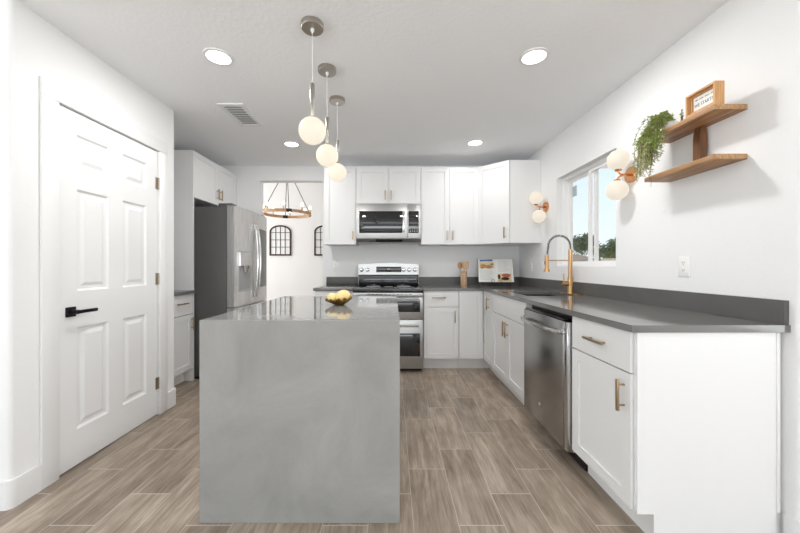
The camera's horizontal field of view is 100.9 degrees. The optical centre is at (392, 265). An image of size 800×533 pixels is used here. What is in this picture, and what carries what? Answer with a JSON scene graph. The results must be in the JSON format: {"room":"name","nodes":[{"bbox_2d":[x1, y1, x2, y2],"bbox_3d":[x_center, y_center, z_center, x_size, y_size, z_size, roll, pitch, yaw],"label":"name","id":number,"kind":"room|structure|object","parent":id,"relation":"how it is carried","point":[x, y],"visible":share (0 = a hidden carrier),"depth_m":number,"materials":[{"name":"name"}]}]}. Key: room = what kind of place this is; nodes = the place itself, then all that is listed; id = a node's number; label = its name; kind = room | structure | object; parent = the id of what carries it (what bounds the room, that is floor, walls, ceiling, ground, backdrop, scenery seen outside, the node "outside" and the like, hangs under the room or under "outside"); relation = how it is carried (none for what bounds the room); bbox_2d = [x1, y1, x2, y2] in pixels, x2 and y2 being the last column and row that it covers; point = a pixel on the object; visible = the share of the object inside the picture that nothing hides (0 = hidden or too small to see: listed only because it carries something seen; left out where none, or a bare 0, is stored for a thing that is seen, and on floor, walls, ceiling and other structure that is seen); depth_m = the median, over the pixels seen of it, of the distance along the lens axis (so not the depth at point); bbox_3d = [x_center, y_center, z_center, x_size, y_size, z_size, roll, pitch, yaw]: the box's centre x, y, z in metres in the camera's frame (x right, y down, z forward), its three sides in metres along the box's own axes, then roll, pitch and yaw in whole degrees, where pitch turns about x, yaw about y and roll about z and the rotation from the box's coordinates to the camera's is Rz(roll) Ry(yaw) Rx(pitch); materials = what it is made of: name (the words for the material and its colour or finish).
{"room":"kitchen","nodes":[
{"label":"kitchen","id":0,"kind":"room"},
{"bbox_2d":[0,0,173,480],"bbox_3d":[-3.413,-0.066,2.171,3.175,2.452,1.194,0,0,0],"label":"wall","id":1,"kind":"structure","parent":0,"point":[31,47],"depth_m":1.65,"materials":[{"name":"white paint"}]},
{"bbox_2d":[0,387,175,510],"bbox_3d":[-3.356,1.093,2.171,3.089,0.135,1.222,0,0,0],"label":"baseboard","id":2,"kind":"structure","parent":1,"relation":"attached to","point":[13,492],"depth_m":1.61,"materials":[{"name":"white paint"}]},
{"bbox_2d":[40,76,167,489],"bbox_3d":[-1.817,0.089,2.183,0.016,2.142,0.958,0,0,0],"label":"trim","id":3,"kind":"structure","parent":1,"relation":"attached to","point":[52,94],"depth_m":1.77,"materials":[{"name":"white paint"}]},
{"bbox_2d":[59,105,158,475],"bbox_3d":[-1.818,0.134,2.185,0.090,2.036,0.778,0,0,0],"label":"door","id":4,"kind":"structure","parent":1,"relation":"in","point":[109,182],"depth_m":2.10,"materials":[{"name":"white paint"}]},
{"bbox_2d":[263,183,321,300],"bbox_3d":[-2.300,-0.665,8.260,6.600,3.650,0.120,0,0,0],"label":"wall","id":5,"kind":"structure","parent":0,"point":[297,274],"depth_m":8.20,"materials":[{"name":"white paint"}]},
{"bbox_2d":[269,225,290,255],"bbox_3d":[-2.780,-0.627,8.185,0.536,0.755,0.030,0,0,0],"label":"wall frame","id":6,"kind":"object","parent":5,"relation":"attached to","point":[279,235],"visible":1,"depth_m":8.19,"materials":[{"name":"grey metal"}]},
{"bbox_2d":[314,225,321,255],"bbox_3d":[-1.672,-0.627,8.185,0.536,0.755,0.030,0,0,0],"label":"wall frame","id":7,"kind":"object","parent":5,"relation":"attached to","point":[318,231],"visible":0.33,"depth_m":8.19,"materials":[{"name":"grey metal"}]},
{"bbox_2d":[0,368,643,532],"bbox_3d":[0.000,1.210,1.925,10.000,0.100,12.850,0,0,0],"label":"floor","id":8,"kind":"structure","parent":0,"point":[474,459],"depth_m":1.78,"materials":[{"name":"brown wood"}]},
{"bbox_2d":[174,150,193,380],"bbox_3d":[-2.310,-0.004,3.336,0.600,2.327,0.019,0,0,0],"label":"panel","id":9,"kind":"object","parent":8,"relation":"on","point":[183,159],"visible":0.36,"depth_m":3.33,"materials":[{"name":"white paint"}]},
{"bbox_2d":[174,294,194,385],"bbox_3d":[-2.302,0.718,3.048,0.656,0.884,0.552,0,0,0],"label":"base cabinet","id":10,"kind":"object","parent":8,"relation":"on","point":[184,321],"visible":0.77,"depth_m":3.19,"materials":[{"name":"white paint"}]},
{"bbox_2d":[174,290,194,295],"bbox_3d":[-2.297,0.261,3.048,0.625,0.030,0.556,0,0,0],"label":"countertop","id":11,"kind":"structure","parent":10,"relation":"on","point":[176,292],"depth_m":3.16,"materials":[{"name":"grey stone"}]},
{"bbox_2d":[194,203,266,378],"bbox_3d":[-1.946,0.260,3.804,0.849,1.800,0.885,0,0,0],"label":"refrigerator","id":12,"kind":"object","parent":8,"relation":"on","point":[230,240],"visible":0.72,"depth_m":3.36,"materials":[{"name":"grey"}]},
{"bbox_2d":[199,296,399,522],"bbox_3d":[-0.418,0.703,2.071,0.903,0.914,1.169,0,0,0],"label":"kitchen island","id":13,"kind":"object","parent":8,"relation":"on","point":[299,396],"visible":0.98,"depth_m":1.49,"materials":[{"name":"stone"}]},
{"bbox_2d":[206,296,399,318],"bbox_3d":[-0.418,0.261,2.086,0.903,0.030,1.138,0,0,0],"label":"island countertop","id":14,"kind":"structure","parent":13,"relation":"on","point":[286,307],"depth_m":1.85,"materials":[{"name":"stone"}]},
{"bbox_2d":[325,295,353,304],"bbox_3d":[-0.334,0.216,2.070,0.177,0.058,0.177,0,0,0],"label":"bowl","id":15,"kind":"object","parent":14,"relation":"on","point":[338,301],"visible":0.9,"depth_m":2.02,"materials":[{"name":"gold metal"}]},
{"bbox_2d":[327,293,336,299],"bbox_3d":[-0.378,0.203,2.074,0.073,0.067,0.074,0,0,8],"label":"lemon","id":16,"kind":"object","parent":15,"relation":"in","point":[332,296],"visible":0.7,"depth_m":2.04,"materials":[{"name":"yellow food"}]},
{"bbox_2d":[336,290,350,299],"bbox_3d":[-0.309,0.193,2.068,0.090,0.083,0.091,0,0,-27],"label":"lemon","id":17,"kind":"object","parent":15,"relation":"in","point":[341,294],"visible":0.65,"depth_m":2.04,"materials":[{"name":"yellow food"}]},
{"bbox_2d":[315,291,352,295],"bbox_3d":[-0.649,0.718,3.938,0.425,0.884,0.656,0,0,0],"label":"base cabinet","id":18,"kind":"object","parent":8,"relation":"on","point":[317,293],"visible":0.05,"depth_m":3.65,"materials":[{"name":"white paint"}]},
{"bbox_2d":[313,277,357,290],"bbox_3d":[-0.656,0.210,3.946,0.432,0.132,0.647,0,0,0],"label":"countertop","id":19,"kind":"structure","parent":18,"relation":"on","point":[332,283],"depth_m":4.25,"materials":[{"name":"grey stone"}]},
{"bbox_2d":[352,263,422,369],"bbox_3d":[-0.050,0.563,3.875,0.772,1.194,0.710,0,0,0],"label":"range","id":20,"kind":"object","parent":8,"relation":"on","point":[401,280],"visible":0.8,"depth_m":3.59,"materials":[{"name":"silver metal"}]},
{"bbox_2d":[352,285,422,292],"bbox_3d":[-0.050,0.269,3.894,0.772,0.045,0.622,0,0,0],"label":"cooktop","id":21,"kind":"object","parent":20,"relation":"in","point":[360,288],"depth_m":3.59,"materials":[{"name":"grey"}]},
{"bbox_2d":[397,297,422,368],"bbox_3d":[-0.050,0.709,3.873,0.768,0.833,0.705,0,0,0],"label":"oven","id":22,"kind":"object","parent":20,"relation":"in","point":[410,309],"depth_m":3.59,"materials":[{"name":"silver glass"}]},
{"bbox_2d":[423,291,458,367],"bbox_3d":[0.539,0.718,3.938,0.388,0.884,0.656,0,0,0],"label":"base cabinet","id":23,"kind":"object","parent":8,"relation":"on","point":[440,308],"visible":0.98,"depth_m":3.65,"materials":[{"name":"white paint"}]},
{"bbox_2d":[457,291,500,379],"bbox_3d":[1.186,0.718,3.796,0.902,0.884,0.941,0,0,0],"label":"base cabinet","id":24,"kind":"object","parent":8,"relation":"on","point":[475,307],"visible":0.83,"depth_m":3.65,"materials":[{"name":"white paint"}]},
{"bbox_2d":[419,277,790,332],"bbox_3d":[0.988,0.210,2.813,1.302,0.132,2.911,0,0,0],"label":"countertop","id":25,"kind":"structure","parent":24,"relation":"on","point":[626,308],"depth_m":1.77,"materials":[{"name":"grey stone"}]},
{"bbox_2d":[460,272,466,285],"bbox_3d":[0.876,0.159,4.060,0.080,0.172,0.080,0,0,0],"label":"utensil crock","id":26,"kind":"object","parent":25,"relation":"on","point":[463,275],"visible":0.98,"depth_m":4.03,"materials":[{"name":"brown wood"}]},
{"bbox_2d":[462,261,466,271],"bbox_3d":[0.879,0.090,4.048,0.054,0.283,0.017,0,0,-9],"label":"wooden spatula","id":27,"kind":"object","parent":26,"relation":"in","point":[463,262],"visible":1,"depth_m":4.04,"materials":[{"name":"brown wood"}]},
{"bbox_2d":[479,279,513,285],"bbox_3d":[1.264,0.118,4.035,0.400,0.256,0.127,0,0,6],"label":"book stand","id":28,"kind":"object","parent":25,"relation":"on","point":[492,279],"visible":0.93,"depth_m":3.98,"materials":[{"name":"grey metal"}]},
{"bbox_2d":[478,259,513,281],"bbox_3d":[1.264,0.060,4.038,0.424,0.288,0.089,0,0,6],"label":"cookbook","id":29,"kind":"object","parent":28,"relation":"on","point":[488,269],"visible":1,"depth_m":4.03,"materials":[{"name":"paper"}]},
{"bbox_2d":[479,262,493,267],"bbox_3d":[1.159,-0.006,4.060,0.173,0.078,0.026,0,0,8],"label":"food photo","id":30,"kind":"object","parent":29,"relation":"attached to","point":[481,264],"depth_m":4.06},
{"bbox_2d":[497,274,511,281],"bbox_3d":[1.358,0.144,4.002,0.165,0.098,0.034,0,0,6],"label":"food photo","id":31,"kind":"object","parent":29,"relation":"attached to","point":[504,277],"depth_m":4.00},
{"bbox_2d":[544,234,581,294],"bbox_3d":[1.455,-0.015,2.885,0.260,0.520,0.250,0,0,0],"label":"faucet","id":32,"kind":"object","parent":25,"relation":"on","point":[569,283],"visible":0.99,"depth_m":2.87,"materials":[{"name":"gold metal"}]},
{"bbox_2d":[492,294,531,403],"bbox_3d":[1.302,0.718,2.901,0.666,0.884,0.842,0,0,0],"label":"base cabinet","id":33,"kind":"object","parent":8,"relation":"on","point":[507,325],"visible":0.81,"depth_m":2.86,"materials":[{"name":"white paint"}]},
{"bbox_2d":[520,305,587,470],"bbox_3d":[1.256,0.724,2.165,0.677,0.872,0.610,0,0,0],"label":"dishwasher","id":34,"kind":"object","parent":8,"relation":"on","point":[548,347],"visible":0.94,"depth_m":2.05,"materials":[{"name":"silver metal"}]},
{"bbox_2d":[532,305,571,320],"bbox_3d":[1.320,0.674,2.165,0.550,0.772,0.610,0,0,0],"label":"control panel","id":35,"kind":"object","parent":34,"relation":"in","point":[533,306],"depth_m":2.14,"materials":[{"name":"plastic"}]},
{"bbox_2d":[572,316,780,532],"bbox_3d":[1.302,0.718,1.609,0.666,0.884,0.480,0,0,0],"label":"base cabinet","id":36,"kind":"object","parent":8,"relation":"on","point":[682,431],"visible":0.88,"depth_m":1.37,"materials":[{"name":"white paint"}]},
{"bbox_2d":[221,166,518,284],"bbox_3d":[-0.475,-0.066,4.330,4.550,2.452,0.120,0,0,0],"label":"wall","id":37,"kind":"structure","parent":0,"point":[433,261],"depth_m":4.27,"materials":[{"name":"white paint"}]},
{"bbox_2d":[194,151,236,206],"bbox_3d":[-2.292,-0.930,3.807,0.636,0.474,0.922,0,0,0],"label":"upper cabinet","id":38,"kind":"object","parent":37,"relation":"attached to","point":[214,184],"visible":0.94,"depth_m":3.71,"materials":[{"name":"white paint"}]},
{"bbox_2d":[333,261,338,269],"bbox_3d":[-0.735,0.002,4.265,0.074,0.116,0.009,0,0,0],"label":"wall outlet","id":39,"kind":"object","parent":37,"relation":"attached to","point":[335,263],"visible":1,"depth_m":4.26,"materials":[{"name":"white plastic"}]},
{"bbox_2d":[324,167,358,245],"bbox_3d":[-0.622,-0.710,4.069,0.378,0.915,0.399,0,0,0],"label":"upper cabinet","id":40,"kind":"object","parent":37,"relation":"attached to","point":[339,197],"visible":0.96,"depth_m":3.91,"materials":[{"name":"white paint"}]},
{"bbox_2d":[326,277,357,284],"bbox_3d":[-0.646,0.195,4.259,0.412,0.101,0.020,0,0,0],"label":"backsplash","id":41,"kind":"structure","parent":37,"relation":"attached to","point":[329,280],"depth_m":4.25,"materials":[{"name":"stone"}]},
{"bbox_2d":[356,167,420,203],"bbox_3d":[-0.048,-0.951,4.069,0.766,0.433,0.399,0,0,0],"label":"upper cabinet","id":42,"kind":"object","parent":37,"relation":"attached to","point":[373,184],"visible":0.96,"depth_m":3.91,"materials":[{"name":"white paint"}]},
{"bbox_2d":[356,203,420,243],"bbox_3d":[-0.048,-0.505,4.051,0.764,0.455,0.427,0,0,0],"label":"microwave","id":43,"kind":"object","parent":42,"relation":"attached to","point":[376,223],"visible":1,"depth_m":3.87,"materials":[{"name":"silver metal"}]},
{"bbox_2d":[419,167,477,245],"bbox_3d":[0.677,-0.710,4.069,0.680,0.915,0.399,0,0,0],"label":"upper cabinet","id":44,"kind":"object","parent":37,"relation":"attached to","point":[449,195],"visible":1,"depth_m":3.91,"materials":[{"name":"white paint"}]},
{"bbox_2d":[474,160,540,245],"bbox_3d":[1.325,-0.710,3.950,0.627,0.915,0.640,0,0,0],"label":"upper cabinet","id":45,"kind":"object","parent":37,"relation":"attached to","point":[505,210],"visible":0.98,"depth_m":3.64,"materials":[{"name":"white paint"}]},
{"bbox_2d":[18,0,728,168],"bbox_3d":[0.000,-1.352,-0.055,10.000,0.120,8.890,0,0,0],"label":"ceiling","id":46,"kind":"structure","parent":0,"point":[418,81],"depth_m":2.13,"materials":[{"name":"white paint"}]},
{"bbox_2d":[202,47,233,65],"bbox_3d":[-1.075,-1.288,2.040,0.176,0.008,0.176,0,0,0],"label":"recessed light","id":47,"kind":"object","parent":46,"relation":"in","point":[217,56],"visible":1,"depth_m":2.03,"materials":[{"name":"white paint"}]},
{"bbox_2d":[217,103,263,126],"bbox_3d":[-1.290,-1.286,2.830,0.210,0.012,0.420,0,0,0],"label":"ceiling vent","id":48,"kind":"object","parent":46,"relation":"in","point":[238,112],"visible":1,"depth_m":2.81,"materials":[{"name":"white paint"}]},
{"bbox_2d":[283,141,299,146],"bbox_3d":[-1.070,-1.288,3.500,0.176,0.008,0.176,0,0,0],"label":"recessed light","id":49,"kind":"object","parent":46,"relation":"in","point":[286,143],"visible":1,"depth_m":3.49,"materials":[{"name":"white paint"}]},
{"bbox_2d":[298,16,325,144],"bbox_3d":[-0.428,-0.970,1.762,0.143,0.643,0.143,0,0,0],"label":"pendant light","id":50,"kind":"object","parent":46,"relation":"hanging from","point":[312,130],"visible":1,"depth_m":1.73,"materials":[{"name":"silver metal"}]},
{"bbox_2d":[316,63,337,166],"bbox_3d":[-0.428,-0.970,2.160,0.143,0.643,0.143,0,0,0],"label":"pendant light","id":51,"kind":"object","parent":46,"relation":"hanging from","point":[326,154],"visible":1,"depth_m":2.12,"materials":[{"name":"silver metal"}]},
{"bbox_2d":[328,95,346,181],"bbox_3d":[-0.428,-0.970,2.556,0.143,0.643,0.143,0,0,0],"label":"pendant light","id":52,"kind":"object","parent":46,"relation":"hanging from","point":[337,172],"visible":0.94,"depth_m":2.52,"materials":[{"name":"silver metal"}]},
{"bbox_2d":[466,139,483,145],"bbox_3d":[0.865,-1.288,3.460,0.176,0.008,0.176,0,0,0],"label":"recessed light","id":53,"kind":"object","parent":46,"relation":"in","point":[475,142],"visible":1,"depth_m":3.45,"materials":[{"name":"white paint"}]},
{"bbox_2d":[519,47,549,65],"bbox_3d":[0.873,-1.288,2.036,0.176,0.008,0.176,0,0,0],"label":"recessed light","id":54,"kind":"object","parent":46,"relation":"in","point":[533,56],"visible":1,"depth_m":2.03,"materials":[{"name":"white paint"}]},
{"bbox_2d":[519,0,799,532],"bbox_3d":[3.320,-0.066,2.797,3.360,2.452,2.945,0,0,0],"label":"wall","id":55,"kind":"structure","parent":0,"point":[738,223],"depth_m":1.64,"materials":[{"name":"white paint"}]},
{"bbox_2d":[529,192,548,222],"bbox_3d":[1.552,-0.622,3.505,0.174,0.335,0.178,0,0,0],"label":"wall sconce","id":56,"kind":"object","parent":55,"relation":"attached to","point":[535,198],"visible":1,"depth_m":3.47,"materials":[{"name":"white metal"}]},
{"bbox_2d":[541,261,543,271],"bbox_3d":[1.635,0.005,3.600,0.008,0.116,0.074,0,0,0],"label":"light switch","id":57,"kind":"object","parent":55,"relation":"attached to","point":[542,262],"visible":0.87,"depth_m":3.59,"materials":[{"name":"white plastic"}]},
{"bbox_2d":[557,266,615,267],"bbox_3d":[1.673,0.009,2.858,0.063,0.013,0.869,0,0,0],"label":"trim","id":58,"kind":"structure","parent":55,"relation":"attached to","point":[557,266],"depth_m":2.68,"materials":[{"name":"white paint"}]},
{"bbox_2d":[563,156,615,265],"bbox_3d":[1.738,-0.426,2.858,0.075,0.880,0.871,0,0,0],"label":"window","id":59,"kind":"structure","parent":55,"relation":"in","point":[569,191],"depth_m":2.88,"materials":[{"name":"white plastic"}]},
{"bbox_2d":[605,150,637,200],"bbox_3d":[1.552,-0.618,2.257,0.174,0.335,0.166,0,0,0],"label":"wall sconce","id":60,"kind":"object","parent":55,"relation":"attached to","point":[617,160],"visible":0.98,"depth_m":2.22,"materials":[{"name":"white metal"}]},
{"bbox_2d":[678,256,689,276],"bbox_3d":[1.635,0.004,1.852,0.009,0.116,0.074,0,0,0],"label":"wall outlet","id":61,"kind":"object","parent":55,"relation":"attached to","point":[683,261],"visible":1,"depth_m":1.85,"materials":[{"name":"white plastic"}]},
{"bbox_2d":[681,267,685,272],"bbox_3d":[1.633,0.025,1.852,0.003,0.030,0.032,0,0,0],"label":"receptacle","id":62,"kind":"object","parent":61,"relation":"attached to","point":[683,269],"depth_m":1.85,"materials":[{"name":"grey"}]},
{"bbox_2d":[644,104,746,181],"bbox_3d":[1.563,-0.620,1.736,0.152,0.256,0.428,0,0,0],"label":"wall shelf","id":63,"kind":"object","parent":55,"relation":"attached to","point":[697,123],"visible":0.91,"depth_m":1.69,"materials":[{"name":"brown wood"}]},
{"bbox_2d":[632,110,677,180],"bbox_3d":[1.480,-0.668,1.887,0.178,0.425,0.210,0,0,-38],"label":"trailing plant","id":64,"kind":"object","parent":63,"relation":"on","point":[647,141],"visible":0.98,"depth_m":1.86,"materials":[{"name":"green plant"}]},
{"bbox_2d":[685,81,724,117],"bbox_3d":[1.510,-0.801,1.600,0.045,0.107,0.152,0,0,0],"label":"framed sign","id":65,"kind":"object","parent":63,"relation":"on","point":[712,93],"visible":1,"depth_m":1.59,"materials":[{"name":"brown wood"}]},
{"bbox_2d":[783,513,799,532],"bbox_3d":[3.262,1.094,1.340,3.276,0.132,0.062,0,0,0],"label":"baseboard","id":66,"kind":"structure","parent":55,"relation":"attached to","point":[791,524],"depth_m":1.35,"materials":[{"name":"white paint"}]},
{"bbox_3d":[-2.240,-2.540,6.295,6.720,0.100,4.050,0,0,0],"label":"ceiling","id":67,"kind":"structure","parent":0,"visible":0},
{"bbox_2d":[263,183,310,217],"bbox_3d":[-2.110,-1.749,6.600,0.932,1.480,0.932,0,0,0],"label":"chandelier","id":68,"kind":"object","parent":67,"relation":"hanging from","point":[283,209],"visible":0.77,"depth_m":6.47,"materials":[{"name":"brown wood"}]},
{"label":"outside","id":69,"kind":"structure","parent":0,"visible":0},
{"bbox_3d":[30.900,1.410,45.725,58.200,0.200,88.550,0,0,0],"label":"ground","id":70,"kind":"structure","parent":69,"visible":0},
{"bbox_2d":[573,232,599,255],"bbox_3d":[55.731,-4.142,95.718,10.431,10.910,11.174,0,0,0],"label":"tree","id":71,"kind":"object","parent":70,"relation":"on","point":[580,244],"visible":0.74,"depth_m":94.40,"materials":[{"name":"green plant"}]},
{"bbox_2d":[573,254,600,261],"bbox_3d":[42.000,-0.640,76.000,11.200,3.900,9.200,0,0,0],"label":"house","id":72,"kind":"structure","parent":70,"relation":"on","point":[576,257],"depth_m":73.61,"materials":[{"name":"beige paint"}]},
{"bbox_2d":[593,238,615,260],"bbox_3d":[33.515,-1.469,50.152,6.244,5.569,5.616,0,0,20],"label":"tree","id":73,"kind":"object","parent":70,"relation":"on","point":[609,251],"visible":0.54,"depth_m":49.58,"materials":[{"name":"green plant"}]},
{"bbox_2d":[601,258,615,260],"bbox_3d":[24.100,0.255,23.000,0.260,2.110,30.000,0,0,0],"label":"fence","id":74,"kind":"object","parent":70,"relation":"on","point":[608,259],"visible":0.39,"depth_m":36.49,"materials":[{"name":"beige paint"}]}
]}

